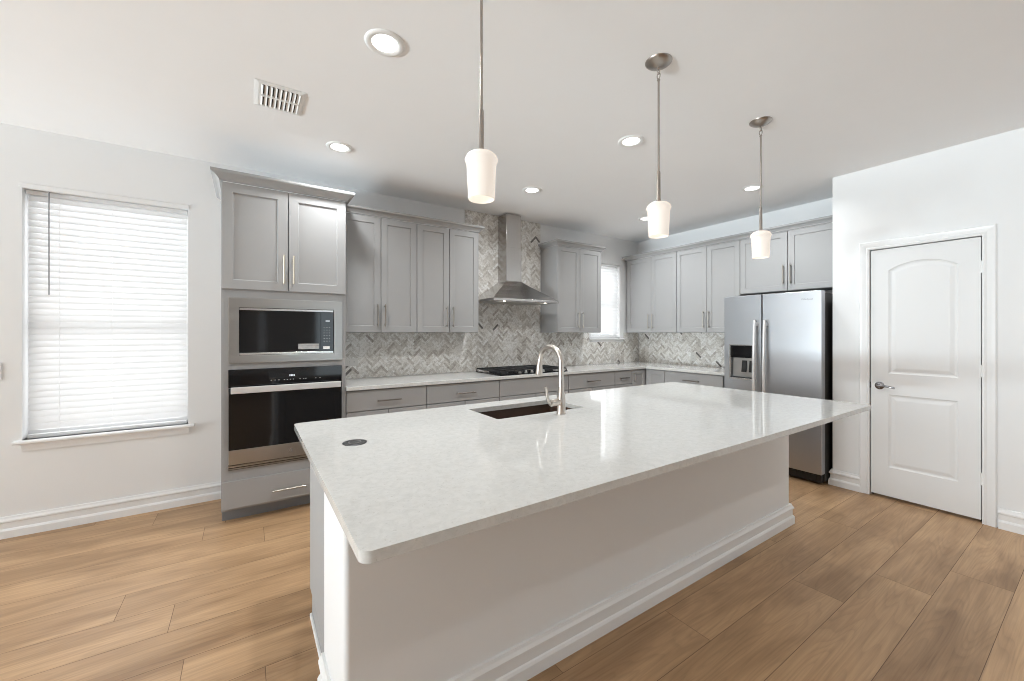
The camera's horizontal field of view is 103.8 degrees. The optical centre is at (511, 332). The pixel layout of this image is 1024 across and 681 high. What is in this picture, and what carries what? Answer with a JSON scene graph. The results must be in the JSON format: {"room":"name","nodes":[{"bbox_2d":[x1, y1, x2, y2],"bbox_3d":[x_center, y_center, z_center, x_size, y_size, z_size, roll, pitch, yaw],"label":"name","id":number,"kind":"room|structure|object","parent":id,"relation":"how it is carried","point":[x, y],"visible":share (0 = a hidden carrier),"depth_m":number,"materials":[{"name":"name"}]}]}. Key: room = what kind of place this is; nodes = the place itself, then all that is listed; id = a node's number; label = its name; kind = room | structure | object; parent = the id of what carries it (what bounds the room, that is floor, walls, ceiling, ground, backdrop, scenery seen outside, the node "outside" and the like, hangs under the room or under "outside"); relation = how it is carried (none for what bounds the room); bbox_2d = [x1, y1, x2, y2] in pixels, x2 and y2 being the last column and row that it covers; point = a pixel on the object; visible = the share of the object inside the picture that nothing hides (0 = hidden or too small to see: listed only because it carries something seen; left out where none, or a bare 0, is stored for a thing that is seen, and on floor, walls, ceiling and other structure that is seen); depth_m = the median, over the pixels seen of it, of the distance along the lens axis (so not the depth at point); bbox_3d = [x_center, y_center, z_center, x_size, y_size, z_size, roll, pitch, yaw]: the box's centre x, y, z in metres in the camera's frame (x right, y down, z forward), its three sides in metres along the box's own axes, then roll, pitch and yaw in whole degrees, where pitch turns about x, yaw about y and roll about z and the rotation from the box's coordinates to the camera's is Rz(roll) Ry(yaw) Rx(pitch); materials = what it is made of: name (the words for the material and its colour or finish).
{"room":"kitchen","nodes":[
{"label":"kitchen","id":0,"kind":"room"},
{"bbox_2d":[0,123,638,516],"bbox_3d":[-4.696,-0.013,1.919,16.150,2.770,0.150,0,0,-33],"label":"wall","id":1,"kind":"structure","parent":0,"point":[52,478],"depth_m":3.02,"materials":[{"name":"white paint"}]},
{"bbox_2d":[0,363,1,379],"bbox_3d":[-3.431,0.260,2.657,0.070,0.115,0.010,0,0,-33],"label":"light switch","id":2,"kind":"object","parent":1,"relation":"attached to","point":[0,363],"visible":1,"depth_m":2.67,"materials":[{"name":"white plastic"}]},
{"bbox_2d":[11,422,194,450],"bbox_3d":[-2.973,0.769,2.996,0.957,0.074,0.140,0,0,-33],"label":"trim","id":3,"kind":"structure","parent":1,"relation":"attached to","point":[31,444],"depth_m":2.92,"materials":[{"name":"white wood"}]},
{"bbox_2d":[28,195,187,434],"bbox_3d":[-3.028,-0.127,3.073,0.883,1.718,0.050,0,0,-33],"label":"window","id":4,"kind":"structure","parent":1,"relation":"in","point":[185,417],"depth_m":3.01,"materials":[{"name":"white plastic"}]},
{"bbox_2d":[19,182,188,438],"bbox_3d":[-2.984,-0.145,3.000,0.901,1.753,0.083,0,0,-33],"label":"blind","id":5,"kind":"object","parent":4,"relation":"attached to","point":[106,358],"visible":1,"depth_m":2.99,"materials":[{"name":"white plastic"}]},
{"bbox_2d":[0,481,220,539],"bbox_3d":[-6.887,1.302,0.368,10.783,0.140,0.024,0,0,-33],"label":"baseboard","id":6,"kind":"structure","parent":1,"relation":"attached to","point":[69,516],"depth_m":2.94,"materials":[{"name":"white wood"}]},
{"bbox_2d":[346,213,416,332],"bbox_3d":[-1.302,-0.533,3.845,0.706,1.067,0.372,0,0,-33],"label":"upper cabinet","id":7,"kind":"object","parent":1,"relation":"attached to","point":[381,253],"visible":0.84,"depth_m":3.72,"materials":[{"name":"grey paint"}]},
{"bbox_2d":[346,204,484,232],"bbox_3d":[-0.990,-1.098,4.038,1.438,0.060,0.370,0,0,-33],"label":"crown molding","id":8,"kind":"structure","parent":1,"relation":"attached to","point":[350,208],"depth_m":3.86,"materials":[{"name":"grey paint"}]},
{"bbox_2d":[416,224,477,332],"bbox_3d":[-0.722,-0.533,4.227,0.684,1.067,0.372,0,0,-33],"label":"upper cabinet","id":9,"kind":"object","parent":1,"relation":"attached to","point":[447,259],"visible":0.91,"depth_m":4.09,"materials":[{"name":"grey paint"}]},
{"bbox_2d":[346,210,638,378],"bbox_3d":[0.128,-0.476,5.006,4.373,1.842,0.009,0,0,-33],"label":"tile backsplash","id":10,"kind":"structure","parent":1,"relation":"attached to","point":[508,334],"depth_m":4.75,"materials":[{"name":"tile"}]},
{"bbox_2d":[346,358,357,365],"bbox_3d":[-1.550,0.287,3.888,0.115,0.070,0.009,0,0,-33],"label":"wall outlet","id":11,"kind":"object","parent":10,"relation":"attached to","point":[349,362],"visible":0.83,"depth_m":3.89,"materials":[{"name":"beige plastic"}]},
{"bbox_2d":[478,213,558,305],"bbox_3d":[0.050,-0.862,4.664,0.890,1.046,0.474,0,0,-33],"label":"range hood","id":12,"kind":"object","parent":1,"relation":"attached to","point":[509,289],"visible":0.98,"depth_m":4.68,"materials":[{"name":"silver metal"}]},
{"bbox_2d":[538,239,605,332],"bbox_3d":[0.785,-0.564,5.217,0.845,1.128,0.383,0,0,-33],"label":"upper cabinet","id":13,"kind":"object","parent":1,"relation":"attached to","point":[571,276],"visible":1,"depth_m":5.06,"materials":[{"name":"grey paint"}]},
{"bbox_2d":[591,284,614,336],"bbox_3d":[1.294,-0.460,5.926,0.602,1.083,0.050,0,0,-33],"label":"window","id":14,"kind":"structure","parent":1,"relation":"in","point":[611,284],"depth_m":5.96,"materials":[{"name":"white plastic"}]},
{"bbox_2d":[591,261,620,337],"bbox_3d":[1.343,-0.477,5.846,0.620,1.118,0.067,0,0,-33],"label":"blind","id":15,"kind":"object","parent":14,"relation":"attached to","point":[609,307],"visible":0.61,"depth_m":5.91,"materials":[{"name":"white plastic"}]},
{"bbox_2d":[589,338,624,341],"bbox_3d":[1.357,0.107,5.860,0.715,0.050,0.130,0,0,-33],"label":"trim","id":16,"kind":"structure","parent":1,"relation":"attached to","point":[590,339],"depth_m":5.79,"materials":[{"name":"white wood"}]},
{"bbox_2d":[0,0,1023,241],"bbox_3d":[-1.136,-1.458,-3.610,16.300,0.120,13.300,0,0,-33],"label":"ceiling","id":17,"kind":"structure","parent":0,"point":[846,86],"depth_m":2.33,"materials":[{"name":"paint"}]},
{"bbox_2d":[254,78,306,115],"bbox_3d":[-1.389,-1.392,2.400,0.256,0.010,0.300,0,0,-33],"label":"ceiling vent","id":18,"kind":"object","parent":17,"relation":"in","point":[266,94],"visible":1,"depth_m":2.38,"materials":[{"name":"white plastic"}]},
{"bbox_2d":[326,141,352,152],"bbox_3d":[-1.301,-1.394,3.027,0.188,0.008,0.188,0,0,-33],"label":"recessed light","id":19,"kind":"object","parent":17,"relation":"in","point":[336,146],"visible":1,"depth_m":3.02,"materials":[{"name":"white plastic"}]},
{"bbox_2d":[331,144,347,150],"bbox_3d":[-1.301,-1.394,3.027,0.119,0.006,0.119,0,0,-33],"label":"diffuser","id":20,"kind":"object","parent":19,"relation":"attached to","point":[334,147],"depth_m":3.02,"materials":[{"name":"white plastic"}]},
{"bbox_2d":[364,28,404,56],"bbox_3d":[-0.614,-1.394,1.939,0.188,0.008,0.188,0,0,-33],"label":"recessed light","id":21,"kind":"object","parent":17,"relation":"in","point":[384,42],"visible":1,"depth_m":1.93,"materials":[{"name":"white plastic"}]},
{"bbox_2d":[372,34,397,51],"bbox_3d":[-0.614,-1.394,1.939,0.119,0.006,0.119,0,0,-33],"label":"diffuser","id":22,"kind":"object","parent":21,"relation":"attached to","point":[380,42],"depth_m":1.93,"materials":[{"name":"white plastic"}]},
{"bbox_2d":[465,0,497,203],"bbox_3d":[-0.114,-0.947,1.498,0.134,0.902,0.134,0,0,-33],"label":"pendant light","id":23,"kind":"object","parent":17,"relation":"hanging from","point":[481,163],"visible":1,"depth_m":1.46,"materials":[{"name":"white glass"}]},
{"bbox_2d":[523,187,541,193],"bbox_3d":[0.197,-1.394,3.938,0.188,0.008,0.188,0,0,-33],"label":"recessed light","id":24,"kind":"object","parent":17,"relation":"in","point":[531,190],"visible":1,"depth_m":3.93,"materials":[{"name":"white plastic"}]},
{"bbox_2d":[526,188,537,191],"bbox_3d":[0.197,-1.394,3.938,0.119,0.006,0.119,0,0,-33],"label":"diffuser","id":25,"kind":"object","parent":24,"relation":"attached to","point":[527,189],"depth_m":3.92,"materials":[{"name":"white plastic"}]},
{"bbox_2d":[618,135,643,146],"bbox_3d":[0.868,-1.394,2.931,0.188,0.008,0.188,0,0,-33],"label":"recessed light","id":26,"kind":"object","parent":17,"relation":"in","point":[630,140],"visible":1,"depth_m":2.92,"materials":[{"name":"white plastic"}]},
{"bbox_2d":[623,137,638,144],"bbox_3d":[0.868,-1.394,2.931,0.119,0.006,0.119,0,0,-33],"label":"diffuser","id":27,"kind":"object","parent":26,"relation":"attached to","point":[628,140],"depth_m":2.92,"materials":[{"name":"white plastic"}]},
{"bbox_2d":[638,216,647,220],"bbox_3d":[1.642,-1.394,4.921,0.188,0.008,0.188,0,0,-33],"label":"recessed light","id":28,"kind":"object","parent":17,"relation":"in","point":[645,218],"visible":0.66,"depth_m":4.91,"materials":[{"name":"white plastic"}]},
{"bbox_2d":[645,53,672,238],"bbox_3d":[0.756,-0.947,2.072,0.134,0.902,0.134,0,0,-33],"label":"pendant light","id":29,"kind":"object","parent":17,"relation":"hanging from","point":[658,212],"visible":1,"depth_m":2.04,"materials":[{"name":"white glass"}]},
{"bbox_2d":[741,185,763,191],"bbox_3d":[2.322,-1.394,3.885,0.188,0.008,0.188,0,0,-33],"label":"recessed light","id":30,"kind":"object","parent":17,"relation":"in","point":[750,188],"visible":0.94,"depth_m":3.88,"materials":[{"name":"white plastic"}]},
{"bbox_2d":[745,186,758,190],"bbox_3d":[2.322,-1.394,3.885,0.119,0.006,0.119,0,0,-33],"label":"diffuser","id":31,"kind":"object","parent":30,"relation":"attached to","point":[751,188],"depth_m":3.88,"materials":[{"name":"white plastic"}]},
{"bbox_2d":[749,116,772,258],"bbox_3d":[1.648,-0.947,2.661,0.134,0.902,0.134,0,0,-33],"label":"pendant light","id":32,"kind":"object","parent":17,"relation":"hanging from","point":[760,240],"visible":1,"depth_m":2.63,"materials":[{"name":"white glass"}]},
{"bbox_2d":[0,475,1023,680],"bbox_3d":[-1.136,1.422,-3.610,16.000,0.100,13.000,0,0,-33],"label":"floor","id":33,"kind":"structure","parent":0,"point":[861,586],"depth_m":2.00,"materials":[{"name":"brown wood"}]},
{"bbox_2d":[210,166,354,520],"bbox_3d":[-1.856,0.119,3.288,0.944,2.506,0.691,0,0,-33],"label":"tall cabinet","id":34,"kind":"object","parent":33,"relation":"on","point":[275,244],"visible":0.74,"depth_m":3.01,"materials":[{"name":"grey paint"}]},
{"bbox_2d":[228,365,341,470],"bbox_3d":[-1.820,0.624,3.240,0.752,0.718,0.573,0,0,-33],"label":"wall oven","id":35,"kind":"object","parent":34,"relation":"in","point":[265,404],"visible":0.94,"depth_m":2.99,"materials":[{"name":"black glass"}]},
{"bbox_2d":[228,297,341,363],"bbox_3d":[-1.826,-0.015,3.253,0.754,0.470,0.485,0,0,-33],"label":"microwave","id":36,"kind":"object","parent":34,"relation":"in","point":[259,330],"visible":1,"depth_m":3.03,"materials":[{"name":"silver metal"}]},
{"bbox_2d":[346,385,425,417],"bbox_3d":[-1.228,0.925,3.719,0.694,0.894,0.661,0,0,-33],"label":"base cabinet","id":37,"kind":"object","parent":33,"relation":"on","point":[398,399],"visible":0.3,"depth_m":3.46,"materials":[{"name":"grey paint"}]},
{"bbox_2d":[346,361,723,390],"bbox_3d":[0.594,0.461,4.298,4.374,0.032,1.682,0,0,-33],"label":"countertop","id":38,"kind":"structure","parent":37,"relation":"on","point":[354,384],"depth_m":4.17,"materials":[{"name":"white stone"}]},
{"bbox_2d":[476,365,566,375],"bbox_3d":[0.115,0.421,4.570,0.914,0.046,0.524,0,0,-33],"label":"gas cooktop","id":39,"kind":"object","parent":38,"relation":"in","point":[523,369],"visible":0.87,"depth_m":4.47,"materials":[{"name":"black metal"}]},
{"bbox_2d":[426,380,498,408],"bbox_3d":[-0.613,0.925,4.125,0.777,0.894,0.661,0,0,-33],"label":"base cabinet","id":40,"kind":"object","parent":33,"relation":"on","point":[464,393],"visible":0.27,"depth_m":3.86,"materials":[{"name":"grey paint"}]},
{"bbox_2d":[498,375,567,400],"bbox_3d":[0.099,0.925,4.595,0.928,0.894,0.661,0,0,-33],"label":"base cabinet","id":41,"kind":"object","parent":33,"relation":"on","point":[517,388],"visible":0.22,"depth_m":4.30,"materials":[{"name":"grey paint"}]},
{"bbox_2d":[310,435,794,680],"bbox_3d":[0.491,0.927,2.443,3.062,0.890,0.959,0,0,-33],"label":"kitchen island base","id":42,"kind":"object","parent":33,"relation":"on","point":[512,600],"visible":0.49,"depth_m":1.67,"materials":[{"name":"white paint"}]},
{"bbox_2d":[294,382,870,563],"bbox_3d":[0.585,0.468,2.263,3.080,0.027,1.417,0,0,-33],"label":"island countertop","id":43,"kind":"structure","parent":42,"relation":"on","point":[422,478],"depth_m":1.55,"materials":[{"name":"white stone"}]},
{"bbox_2d":[342,439,366,445],"bbox_3d":[-0.648,0.451,1.655,0.096,0.005,0.096,0,0,-33],"label":"outlet","id":44,"kind":"object","parent":43,"relation":"on","point":[354,442],"visible":1,"depth_m":1.64,"materials":[{"name":"grey metal"}]},
{"bbox_2d":[479,404,571,418],"bbox_3d":[0.093,0.587,2.413,0.654,0.212,0.364,0,0,-33],"label":"undermount sink","id":45,"kind":"object","parent":43,"relation":"in","point":[537,409],"visible":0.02,"depth_m":2.59,"materials":[{"name":"brown metal"}]},
{"bbox_2d":[535,344,565,414],"bbox_3d":[0.184,0.261,2.311,0.143,0.386,0.255,0,0,-33],"label":"kitchen faucet","id":46,"kind":"object","parent":43,"relation":"on","point":[560,402],"visible":1,"depth_m":2.24,"materials":[{"name":"silver metal"}]},
{"bbox_2d":[568,371,614,392],"bbox_3d":[0.808,0.925,5.063,0.768,0.894,0.661,0,0,-33],"label":"base cabinet","id":47,"kind":"object","parent":33,"relation":"on","point":[582,382],"visible":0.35,"depth_m":4.80,"materials":[{"name":"grey paint"}]},
{"bbox_2d":[614,370,631,387],"bbox_3d":[1.261,0.925,5.362,0.317,0.894,0.661,0,0,-33],"label":"base cabinet","id":48,"kind":"object","parent":33,"relation":"on","point":[623,378],"visible":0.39,"depth_m":5.12,"materials":[{"name":"grey paint"}]},
{"bbox_2d":[631,369,665,385],"bbox_3d":[1.837,0.925,5.592,0.894,0.894,0.912,0,0,-33],"label":"base cabinet","id":49,"kind":"object","parent":33,"relation":"on","point":[639,376],"visible":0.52,"depth_m":5.27,"materials":[{"name":"grey paint"}]},
{"bbox_2d":[665,370,723,387],"bbox_3d":[2.394,0.925,4.961,0.661,0.894,0.753,0,0,-33],"label":"base cabinet","id":50,"kind":"object","parent":33,"relation":"on","point":[670,376],"visible":0.14,"depth_m":4.76,"materials":[{"name":"grey paint"}]},
{"bbox_2d":[724,290,832,482],"bbox_3d":[2.799,0.496,4.123,0.852,1.752,0.872,0,0,-33],"label":"refrigerator","id":51,"kind":"object","parent":33,"relation":"on","point":[775,343],"visible":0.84,"depth_m":3.77,"materials":[{"name":"silver metal"}]},
{"bbox_2d":[639,198,832,367],"bbox_3d":[2.794,-0.013,5.095,0.150,2.770,2.800,0,0,-33],"label":"wall","id":52,"kind":"structure","parent":0,"point":[821,208],"depth_m":4.90,"materials":[{"name":"white paint"}]},
{"bbox_2d":[627,252,676,332],"bbox_3d":[2.057,-0.533,5.736,0.372,1.067,0.850,0,0,-33],"label":"upper cabinet","id":53,"kind":"object","parent":52,"relation":"attached to","point":[651,281],"visible":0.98,"depth_m":5.61,"materials":[{"name":"grey paint"}]},
{"bbox_2d":[639,333,723,367],"bbox_3d":[2.427,0.223,5.504,0.009,0.444,1.688,0,0,-33],"label":"tile backsplash","id":54,"kind":"structure","parent":52,"relation":"attached to","point":[670,348],"depth_m":5.58,"materials":[{"name":"tile"}]},
{"bbox_2d":[691,352,695,360],"bbox_3d":[2.457,0.327,5.442,0.009,0.115,0.070,0,0,-33],"label":"wall outlet","id":55,"kind":"object","parent":54,"relation":"attached to","point":[693,355],"visible":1,"depth_m":5.44,"materials":[{"name":"beige plastic"}]},
{"bbox_2d":[677,240,745,332],"bbox_3d":[2.517,-0.533,5.039,0.372,1.067,0.818,0,0,-33],"label":"upper cabinet","id":56,"kind":"object","parent":52,"relation":"attached to","point":[706,275],"visible":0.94,"depth_m":4.96,"materials":[{"name":"grey paint"}]},
{"bbox_2d":[622,215,832,260],"bbox_3d":[2.533,-1.098,5.005,0.381,0.060,2.690,0,0,-33],"label":"crown molding","id":57,"kind":"structure","parent":52,"relation":"attached to","point":[826,219],"depth_m":4.67,"materials":[{"name":"grey paint"}]},
{"bbox_2d":[740,223,832,294],"bbox_3d":[3.010,-0.753,4.291,0.372,0.627,0.972,0,0,-33],"label":"upper cabinet","id":58,"kind":"object","parent":52,"relation":"attached to","point":[801,259],"visible":0.74,"depth_m":4.17,"materials":[{"name":"grey paint"}]},
{"bbox_2d":[833,127,1023,526],"bbox_3d":[6.009,-0.013,-0.500,0.647,2.770,10.320,0,0,-33],"label":"wall","id":59,"kind":"structure","parent":0,"point":[980,182],"depth_m":3.03,"materials":[{"name":"white paint"}]},
{"bbox_2d":[828,468,859,491],"bbox_3d":[2.977,1.302,3.576,0.124,0.140,0.225,0,0,-33],"label":"baseboard","id":60,"kind":"structure","parent":59,"relation":"attached to","point":[846,480],"depth_m":3.54,"materials":[{"name":"white wood"}]},
{"bbox_2d":[870,237,981,519],"bbox_3d":[3.205,0.330,3.141,0.096,2.041,0.638,0,0,-33],"label":"door","id":61,"kind":"structure","parent":59,"relation":"in","point":[926,382],"depth_m":3.11,"materials":[{"name":"white paint"}]},
{"bbox_2d":[859,224,996,527],"bbox_3d":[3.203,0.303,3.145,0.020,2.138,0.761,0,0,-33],"label":"trim","id":62,"kind":"structure","parent":59,"relation":"attached to","point":[988,233],"depth_m":2.88,"materials":[{"name":"white wood"}]},
{"bbox_2d":[998,508,1023,534],"bbox_3d":[5.993,1.302,-1.085,0.024,0.140,9.360,0,0,-33],"label":"baseboard","id":63,"kind":"structure","parent":59,"relation":"attached to","point":[1008,520],"depth_m":2.77,"materials":[{"name":"white wood"}]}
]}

